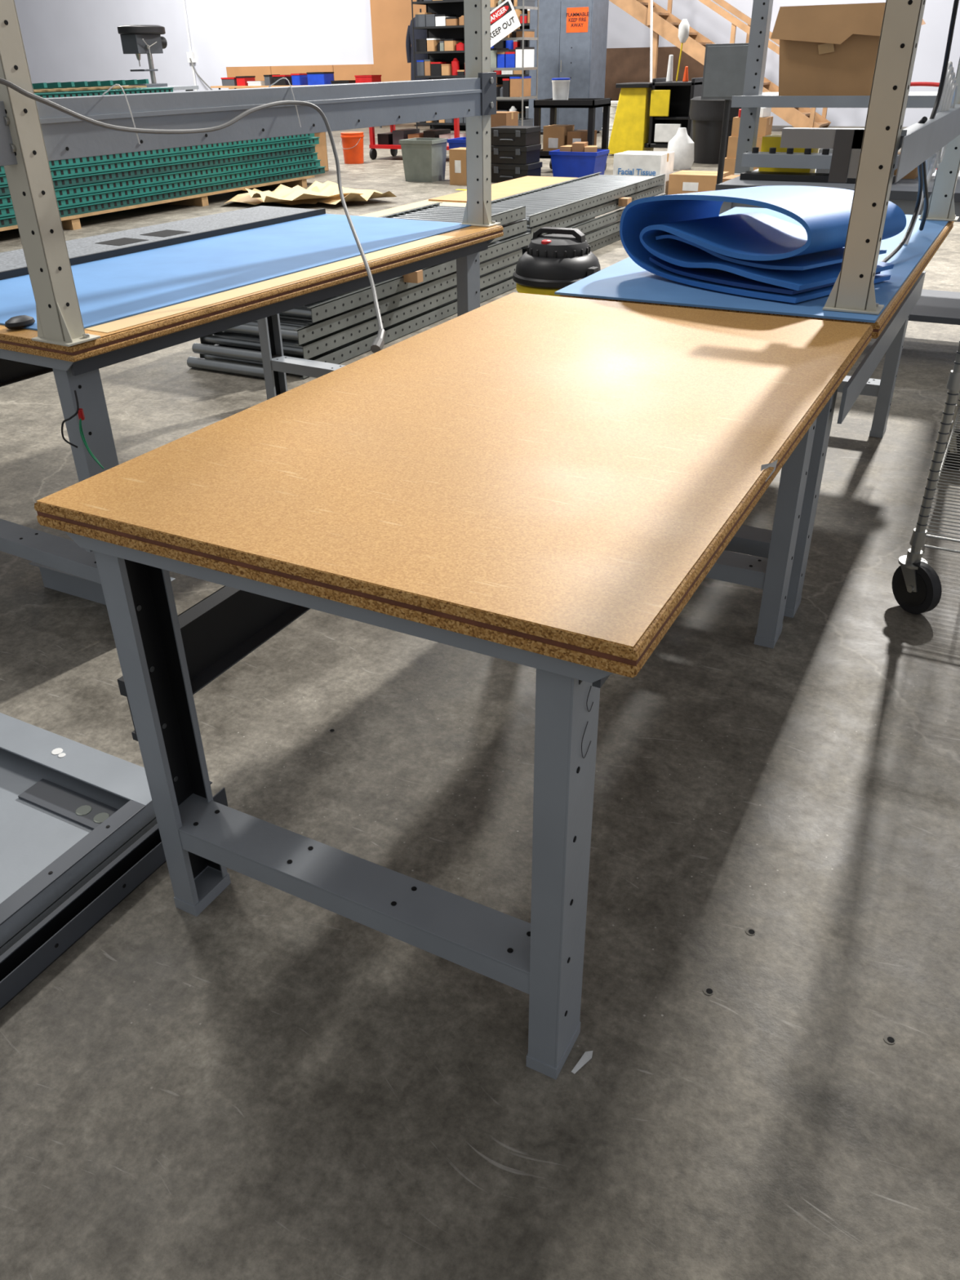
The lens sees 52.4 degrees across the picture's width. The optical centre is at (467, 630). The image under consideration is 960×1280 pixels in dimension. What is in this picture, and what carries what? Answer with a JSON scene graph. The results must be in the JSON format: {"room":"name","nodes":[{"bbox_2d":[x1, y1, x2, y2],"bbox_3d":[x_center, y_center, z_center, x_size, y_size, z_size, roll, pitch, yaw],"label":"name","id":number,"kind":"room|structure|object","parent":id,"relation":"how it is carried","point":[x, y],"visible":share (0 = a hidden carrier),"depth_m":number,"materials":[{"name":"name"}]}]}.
{"room":"warehouse workshop","nodes":[
{"label":"warehouse workshop","id":0,"kind":"room"},
{"bbox_2d":[0,122,959,1279],"bbox_3d":[-8.052,-6.223,13.666,42.000,0.102,29.000,14,34,25],"label":"floor","id":1,"kind":"structure","parent":0,"point":[268,1082],"depth_m":1.69,"materials":[{"name":"concrete"}]},
{"bbox_2d":[0,712,157,955],"bbox_3d":[-1.337,0.498,1.793,1.030,0.078,1.200,14,34,25],"label":"metal panel","id":2,"kind":"object","parent":1,"relation":"on","point":[69,808],"visible":0.86,"depth_m":1.97,"materials":[{"name":"grey metal"}]},
{"bbox_2d":[28,561,175,604],"bbox_3d":[-1.061,-0.133,2.843,0.460,0.094,0.120,14,34,25],"label":"rail","id":3,"kind":"object","parent":1,"relation":"on","point":[53,579],"visible":0.11,"depth_m":2.86,"materials":[{"name":"grey metal"}]},
{"bbox_2d":[31,79,173,97],"bbox_3d":[-5.098,-5.936,11.784,1.400,1.205,4.274,14,34,25],"label":"frames","id":4,"kind":"object","parent":1,"relation":"on","point":[68,89],"visible":0.06,"depth_m":11.65,"materials":[{"name":"green metal"}]},
{"bbox_2d":[0,781,227,1009],"bbox_3d":[-0.856,0.661,1.523,0.046,0.053,1.400,14,34,25],"label":"rail","id":5,"kind":"object","parent":1,"relation":"on","point":[37,950],"depth_m":1.76,"materials":[{"name":"grey metal"}]},
{"bbox_2d":[0,133,325,231],"bbox_3d":[-3.825,-4.716,10.151,1.150,0.707,6.586,14,34,25],"label":"beams","id":6,"kind":"structure","parent":1,"relation":"on","point":[87,186],"depth_m":10.31,"materials":[{"name":"green metal"}]},
{"bbox_2d":[152,85,199,91],"bbox_3d":[-5.256,-7.763,15.030,2.300,1.078,0.900,14,34,25],"label":"work table","id":7,"kind":"object","parent":1,"relation":"on","point":[188,88],"visible":0.1,"depth_m":14.45,"materials":[{"name":"white"}]},
{"bbox_2d":[117,24,167,87],"bbox_3d":[-4.678,-8.360,14.199,0.520,0.770,0.810,14,34,25],"label":"press","id":8,"kind":"object","parent":7,"relation":"on","point":[137,39],"visible":0.98,"depth_m":13.96,"materials":[{"name":"metal"}]},
{"bbox_2d":[0,213,503,583],"bbox_3d":[-0.895,-0.871,3.380,1.231,0.819,1.973,16,35,27],"label":"workbench","id":9,"kind":"object","parent":1,"relation":"on","point":[139,304],"visible":0.65,"depth_m":2.80,"materials":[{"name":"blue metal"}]},
{"bbox_2d":[4,315,35,328],"bbox_3d":[-1.070,-0.738,2.327,0.052,0.022,0.078,14,34,25],"label":"computer mouse","id":10,"kind":"object","parent":9,"relation":"on","point":[21,321],"visible":1,"depth_m":2.31,"materials":[{"name":"black plastic"}]},
{"bbox_2d":[0,205,325,279],"bbox_3d":[-1.175,-1.357,3.389,0.342,0.020,1.750,16,35,27],"label":"panel","id":11,"kind":"object","parent":9,"relation":"on","point":[13,264],"visible":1,"depth_m":3.45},
{"bbox_2d":[0,0,500,346],"bbox_3d":[-0.486,-1.677,2.518,0.128,1.434,2.166,16,34,26],"label":"frame","id":12,"kind":"object","parent":9,"relation":"on","point":[33,133],"visible":1,"depth_m":2.29,"materials":[{"name":"beige metal"}]},
{"bbox_2d":[0,77,385,353],"bbox_3d":[-0.542,-0.938,2.167,0.822,0.547,1.322,14,34,25],"label":"power cord","id":13,"kind":"object","parent":12,"relation":"attached to","point":[378,344],"visible":0.97,"depth_m":2.28,"materials":[{"name":"white plastic"}]},
{"bbox_2d":[210,71,382,128],"bbox_3d":[-3.966,-12.884,23.654,5.100,1.144,0.800,14,34,25],"label":"folding table","id":14,"kind":"object","parent":1,"relation":"on","point":[313,77],"visible":0.6,"depth_m":23.31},
{"bbox_2d":[225,181,396,204],"bbox_3d":[-1.910,-4.881,10.838,1.570,0.197,1.664,-23,37,-32],"label":"kraft paper","id":15,"kind":"object","parent":1,"relation":"on","point":[327,192],"visible":0.95,"depth_m":10.57,"materials":[{"name":"beige paper"}]},
{"bbox_2d":[311,132,328,171],"bbox_3d":[-2.698,-6.832,13.585,1.476,0.844,1.336,14,34,25],"label":"cardboard box","id":16,"kind":"object","parent":1,"relation":"on","point":[321,148],"visible":0.09,"depth_m":13.79,"materials":[{"name":"brown cardboard"}]},
{"bbox_2d":[340,131,364,164],"bbox_3d":[-1.752,-7.354,14.862,0.357,0.420,0.372,14,34,25],"label":"bucket","id":17,"kind":"object","parent":1,"relation":"on","point":[352,142],"visible":1,"depth_m":14.76,"materials":[{"name":"plastic"}]},
{"bbox_2d":[186,202,530,379],"bbox_3d":[-0.468,-2.078,5.739,0.783,0.500,2.680,14,34,25],"label":"stack","id":18,"kind":"object","parent":1,"relation":"on","point":[341,328],"visible":0.55,"depth_m":5.22,"materials":[{"name":"metal"}]},
{"bbox_2d":[368,117,466,159],"bbox_3d":[-0.621,-7.866,15.115,1.752,1.003,0.780,14,34,25],"label":"cart","id":19,"kind":"object","parent":1,"relation":"on","point":[390,140],"visible":0.2,"depth_m":15.22,"materials":[{"name":"metal"}]},
{"bbox_2d":[405,8,430,125],"bbox_3d":[-1.046,-13.056,22.653,0.719,2.350,0.500,14,34,25],"label":"metal shelving unit","id":20,"kind":"object","parent":1,"relation":"on","point":[418,33],"visible":0.48,"depth_m":22.35,"materials":[{"name":"black metal"}]},
{"bbox_2d":[399,137,448,182],"bbox_3d":[-0.555,-6.045,12.527,0.484,0.480,0.424,14,34,25],"label":"trash can","id":21,"kind":"object","parent":1,"relation":"on","point":[424,159],"visible":0.95,"depth_m":12.40,"materials":[{"name":"grey plastic"}]},
{"bbox_2d":[411,0,491,128],"bbox_3d":[-0.322,-12.213,20.855,1.580,2.689,0.630,14,34,25],"label":"metal shelving unit","id":22,"kind":"object","parent":1,"relation":"on","point":[442,20],"visible":0.47,"depth_m":20.75,"materials":[{"name":"black metal"}]},
{"bbox_2d":[34,292,872,1079],"bbox_3d":[0.156,-0.089,2.012,0.915,0.816,1.574,14,34,25],"label":"workbench","id":23,"kind":"object","parent":1,"relation":"on","point":[546,484],"visible":1,"depth_m":1.50,"materials":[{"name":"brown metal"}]},
{"bbox_2d":[448,146,466,185],"bbox_3d":[-0.041,-5.764,12.109,0.262,0.402,0.302,14,34,25],"label":"cardboard box","id":24,"kind":"object","parent":1,"relation":"on","point":[457,156],"visible":0.57,"depth_m":12.00,"materials":[{"name":"brown cardboard"}]},
{"bbox_2d":[447,137,466,149],"bbox_3d":[-0.031,-6.054,12.525,0.284,0.480,0.424,14,34,25],"label":"recycling bin","id":25,"kind":"object","parent":24,"relation":"on","point":[460,142],"visible":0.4,"depth_m":12.29,"materials":[{"name":"blue plastic"}]},
{"bbox_2d":[360,175,575,217],"bbox_3d":[-0.001,-3.402,8.108,0.712,0.370,3.646,14,34,25],"label":"stack","id":26,"kind":"object","parent":1,"relation":"on","point":[508,188],"visible":0.02,"depth_m":8.26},
{"bbox_2d":[490,8,529,119],"bbox_3d":[1.028,-11.979,20.416,1.230,2.682,0.630,14,34,25],"label":"metal shelving unit","id":27,"kind":"object","parent":1,"relation":"on","point":[505,105],"visible":0.2,"depth_m":20.36,"materials":[{"name":"black metal"}]},
{"bbox_2d":[490,0,539,125],"bbox_3d":[0.677,-10.169,17.223,0.980,2.802,0.630,14,34,25],"label":"wire shelving unit","id":28,"kind":"object","parent":1,"relation":"on","point":[518,87],"visible":0.43,"depth_m":17.06,"materials":[{"name":"metal"}]},
{"bbox_2d":[490,0,520,47],"bbox_3d":[0.547,-10.373,16.645,0.799,0.716,0.012,14,34,25],"label":"sign","id":29,"kind":"object","parent":28,"relation":"attached to","point":[504,20],"visible":0.9,"depth_m":16.60,"materials":[{"name":"white plastic"}]},
{"bbox_2d":[490,125,542,182],"bbox_3d":[0.575,-5.947,12.186,0.584,0.616,0.463,14,34,25],"label":"boxes","id":30,"kind":"object","parent":1,"relation":"on","point":[515,149],"visible":0.95,"depth_m":12.03,"materials":[{"name":"black plastic"}]},
{"bbox_2d":[490,111,518,127],"bbox_3d":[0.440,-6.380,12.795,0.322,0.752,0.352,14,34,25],"label":"cardboard box","id":31,"kind":"object","parent":30,"relation":"on","point":[501,117],"visible":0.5,"depth_m":12.52,"materials":[{"name":"brown cardboard"}]},
{"bbox_2d":[512,226,600,296],"bbox_3d":[0.503,-1.996,5.536,0.522,0.530,0.553,14,34,25],"label":"shop vacuum","id":32,"kind":"object","parent":1,"relation":"on","point":[550,263],"visible":0.64,"depth_m":5.36,"materials":[{"name":"grey plastic"}]},
{"bbox_2d":[528,0,608,134],"bbox_3d":[1.958,-11.097,19.257,1.300,2.300,0.872,14,34,25],"label":"storage cabinet","id":33,"kind":"object","parent":1,"relation":"on","point":[573,33],"visible":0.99,"depth_m":18.83,"materials":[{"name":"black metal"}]},
{"bbox_2d":[533,77,611,169],"bbox_3d":[1.389,-6.737,13.014,0.850,1.110,0.640,14,34,25],"label":"table","id":34,"kind":"object","parent":1,"relation":"on","point":[554,135],"visible":0.61,"depth_m":12.89,"materials":[{"name":"black plastic"}]},
{"bbox_2d":[488,172,666,254],"bbox_3d":[0.869,-3.386,8.007,0.736,0.415,2.979,14,34,25],"label":"stack","id":35,"kind":"object","parent":1,"relation":"on","point":[575,203],"visible":0.59,"depth_m":7.80,"materials":[{"name":"metal"}]},
{"bbox_2d":[548,142,609,177],"bbox_3d":[1.413,-5.946,12.350,0.644,0.420,0.444,14,34,25],"label":"storage tote","id":36,"kind":"object","parent":1,"relation":"on","point":[580,159],"visible":0.88,"depth_m":12.21,"materials":[{"name":"blue plastic"}]},
{"bbox_2d":[571,1050,592,1073],"bbox_3d":[0.180,0.671,1.516,0.014,0.004,0.054,22,37,34],"label":"paper scrap","id":37,"kind":"object","parent":1,"relation":"on","point":[587,1055],"visible":1,"depth_m":1.52,"materials":[{"name":"white paper"}]},
{"bbox_2d":[601,125,613,145],"bbox_3d":[2.437,-8.371,16.529,0.336,0.340,0.351,14,34,25],"label":"bucket","id":38,"kind":"object","parent":1,"relation":"on","point":[610,126],"visible":0.16,"depth_m":16.37,"materials":[{"name":"plastic"}]},
{"bbox_2d":[602,101,617,125],"bbox_3d":[2.432,-8.675,16.351,0.339,0.354,0.352,14,34,25],"label":"bucket","id":39,"kind":"object","parent":38,"relation":"on","point":[613,106],"visible":0.3,"depth_m":16.21,"materials":[{"name":"plastic"}]},
{"bbox_2d":[613,151,674,196],"bbox_3d":[1.917,-4.978,10.659,0.532,0.442,0.456,14,34,25],"label":"carton","id":40,"kind":"object","parent":1,"relation":"on","point":[639,163],"visible":0.41,"depth_m":10.46,"materials":[{"name":"white cardboard"}]},
{"bbox_2d":[649,0,653,82],"bbox_3d":[3.630,-11.421,19.257,0.247,2.803,0.050,14,34,25],"label":"pipe","id":41,"kind":"object","parent":1,"relation":"on","point":[651,1],"visible":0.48,"depth_m":19.15,"materials":[{"name":"plastic"}]},
{"bbox_2d":[604,46,703,101],"bbox_3d":[4.306,-12.034,21.562,3.600,1.500,0.080,14,34,25],"label":"panel","id":42,"kind":"object","parent":1,"relation":"on","point":[632,64],"visible":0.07,"depth_m":21.55,"materials":[{"name":"brown wood"}]},
{"bbox_2d":[608,18,702,154],"bbox_3d":[3.021,-8.201,14.775,1.598,1.800,0.670,14,34,25],"label":"cart","id":43,"kind":"object","parent":1,"relation":"on","point":[648,116],"visible":0.7,"depth_m":14.86,"materials":[{"name":"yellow plastic"}]},
{"bbox_2d":[667,170,729,195],"bbox_3d":[2.517,-4.855,10.626,0.532,0.242,0.452,14,34,25],"label":"cardboard box","id":44,"kind":"object","parent":1,"relation":"on","point":[682,181],"visible":0.76,"depth_m":10.47,"materials":[{"name":"brown cardboard"}]},
{"bbox_2d":[666,127,693,169],"bbox_3d":[2.896,-6.548,13.244,0.400,0.500,0.273,14,34,25],"label":"plastic jug","id":45,"kind":"object","parent":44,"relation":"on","point":[682,146],"visible":0.87,"depth_m":13.16,"materials":[{"name":"white plastic"}]},
{"bbox_2d":[688,96,741,164],"bbox_3d":[3.589,-7.144,13.910,0.880,0.830,0.880,14,34,25],"label":"bin","id":46,"kind":"object","parent":1,"relation":"on","point":[706,116],"visible":0.54,"depth_m":13.65,"materials":[{"name":"black plastic"}]},
{"bbox_2d":[608,0,831,128],"bbox_3d":[3.618,-12.945,19.608,7.727,5.293,1.290,14,34,25],"label":"wooden staircase","id":47,"kind":"structure","parent":1,"relation":"on","point":[665,24],"depth_m":19.33,"materials":[{"name":"brown wood"}]},
{"bbox_2d":[701,43,748,184],"bbox_3d":[2.123,-4.027,8.062,0.480,1.420,0.450,14,34,25],"label":"monitor stand","id":48,"kind":"object","parent":1,"relation":"on","point":[725,64],"visible":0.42,"depth_m":7.78,"materials":[{"name":"black metal"}]},
{"bbox_2d":[722,174,740,182],"bbox_3d":[2.957,-4.691,10.350,0.452,0.222,0.402,14,34,25],"label":"cardboard box","id":49,"kind":"object","parent":1,"relation":"on","point":[731,176],"visible":0.16,"depth_m":10.31,"materials":[{"name":"brown cardboard"}]},
{"bbox_2d":[723,157,758,175],"bbox_3d":[3.385,-5.578,11.799,0.502,0.272,0.402,14,34,25],"label":"cardboard box","id":50,"kind":"object","parent":1,"relation":"on","point":[730,163],"visible":0.04,"depth_m":11.69,"materials":[{"name":"brown cardboard"}]},
{"bbox_2d":[726,136,762,158],"bbox_3d":[3.381,-5.795,11.672,0.442,0.230,0.362,14,34,25],"label":"cardboard box","id":51,"kind":"object","parent":50,"relation":"on","point":[732,140],"visible":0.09,"depth_m":11.59,"materials":[{"name":"brown cardboard"}]},
{"bbox_2d":[731,116,773,137],"bbox_3d":[3.377,-5.980,11.564,0.402,0.200,0.302,14,34,25],"label":"cardboard box","id":52,"kind":"object","parent":51,"relation":"on","point":[765,125],"visible":0.59,"depth_m":11.46,"materials":[{"name":"brown cardboard"}]},
{"bbox_2d":[737,107,771,117],"bbox_3d":[3.362,-6.108,11.485,0.379,0.096,0.260,14,34,25],"label":"packages","id":53,"kind":"object","parent":52,"relation":"on","point":[764,112],"visible":0.39,"depth_m":11.40,"materials":[{"name":"white plastic"}]},
{"bbox_2d":[554,206,954,617],"bbox_3d":[1.018,-0.851,3.276,0.808,0.821,1.810,14,34,25],"label":"workbench","id":54,"kind":"object","parent":1,"relation":"on","point":[625,281],"visible":0.31,"depth_m":2.63,"materials":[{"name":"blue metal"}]},
{"bbox_2d":[619,185,906,303],"bbox_3d":[0.773,-1.069,2.620,0.460,0.219,0.595,-23,37,-32],"label":"foam mat","id":55,"kind":"object","parent":54,"relation":"on","point":[684,238],"visible":0.93,"depth_m":2.52,"materials":[{"name":"blue rubber"}]},
{"bbox_2d":[780,0,959,315],"bbox_3d":[1.228,-1.785,2.587,0.294,1.478,1.703,15,34,25],"label":"frame","id":56,"kind":"object","parent":54,"relation":"on","point":[868,155],"visible":0.96,"depth_m":2.21,"materials":[{"name":"beige metal"}]},
{"bbox_2d":[881,0,959,262],"bbox_3d":[1.340,-1.637,2.722,0.067,1.075,0.879,14,34,25],"label":"cable bundle","id":57,"kind":"object","parent":56,"relation":"attached to","point":[946,96],"visible":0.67,"depth_m":2.94,"materials":[{"name":"black plastic"}]},
{"bbox_2d":[715,0,959,324],"bbox_3d":[2.667,-2.442,4.371,2.880,2.400,1.054,14,34,25],"label":"station","id":58,"kind":"object","parent":1,"relation":"on","point":[776,165],"visible":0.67,"depth_m":4.81,"materials":[{"name":"grey metal"}]},
{"bbox_2d":[770,2,925,95],"bbox_3d":[1.855,-2.841,4.778,0.630,0.374,0.525,14,34,25],"label":"open cardboard box","id":59,"kind":"object","parent":58,"relation":"on","point":[825,50],"visible":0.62,"depth_m":4.63,"materials":[{"name":"brown cardboard"}]},
{"bbox_2d":[910,81,939,169],"bbox_3d":[5.085,-5.651,11.092,0.750,1.052,0.800,14,34,25],"label":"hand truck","id":60,"kind":"object","parent":1,"relation":"on","point":[913,83],"visible":0.1,"depth_m":10.58,"materials":[{"name":"metal"}]},
{"bbox_2d":[892,340,959,613],"bbox_3d":[1.791,-0.992,2.618,0.772,1.701,1.322,14,34,25],"label":"shelving cart","id":61,"kind":"object","parent":1,"relation":"on","point":[916,585],"visible":1,"depth_m":2.65,"materials":[{"name":"metal"}]},
{"bbox_2d":[14,0,959,126],"bbox_3d":[-1.237,-16.761,22.404,42.000,9.000,0.200,14,34,25],"label":"wall","id":62,"kind":"structure","parent":0,"point":[64,41],"depth_m":25.67,"materials":[{"name":"white paint"}]},
{"bbox_2d":[182,0,212,90],"bbox_3d":[-7.300,-16.423,25.996,0.182,5.000,1.152,-27,39,-37],"label":"conduit","id":63,"kind":"object","parent":62,"relation":"attached to","point":[190,55],"visible":0.83,"depth_m":26.70,"materials":[{"name":"white plastic"}]},
{"bbox_2d":[226,0,497,110],"bbox_3d":[-2.861,-15.020,24.237,8.400,4.200,0.140,14,34,25],"label":"wall panel","id":64,"kind":"object","parent":62,"relation":"attached to","point":[391,20],"visible":0.28,"depth_m":24.07,"materials":[{"name":"wood"}]}
]}

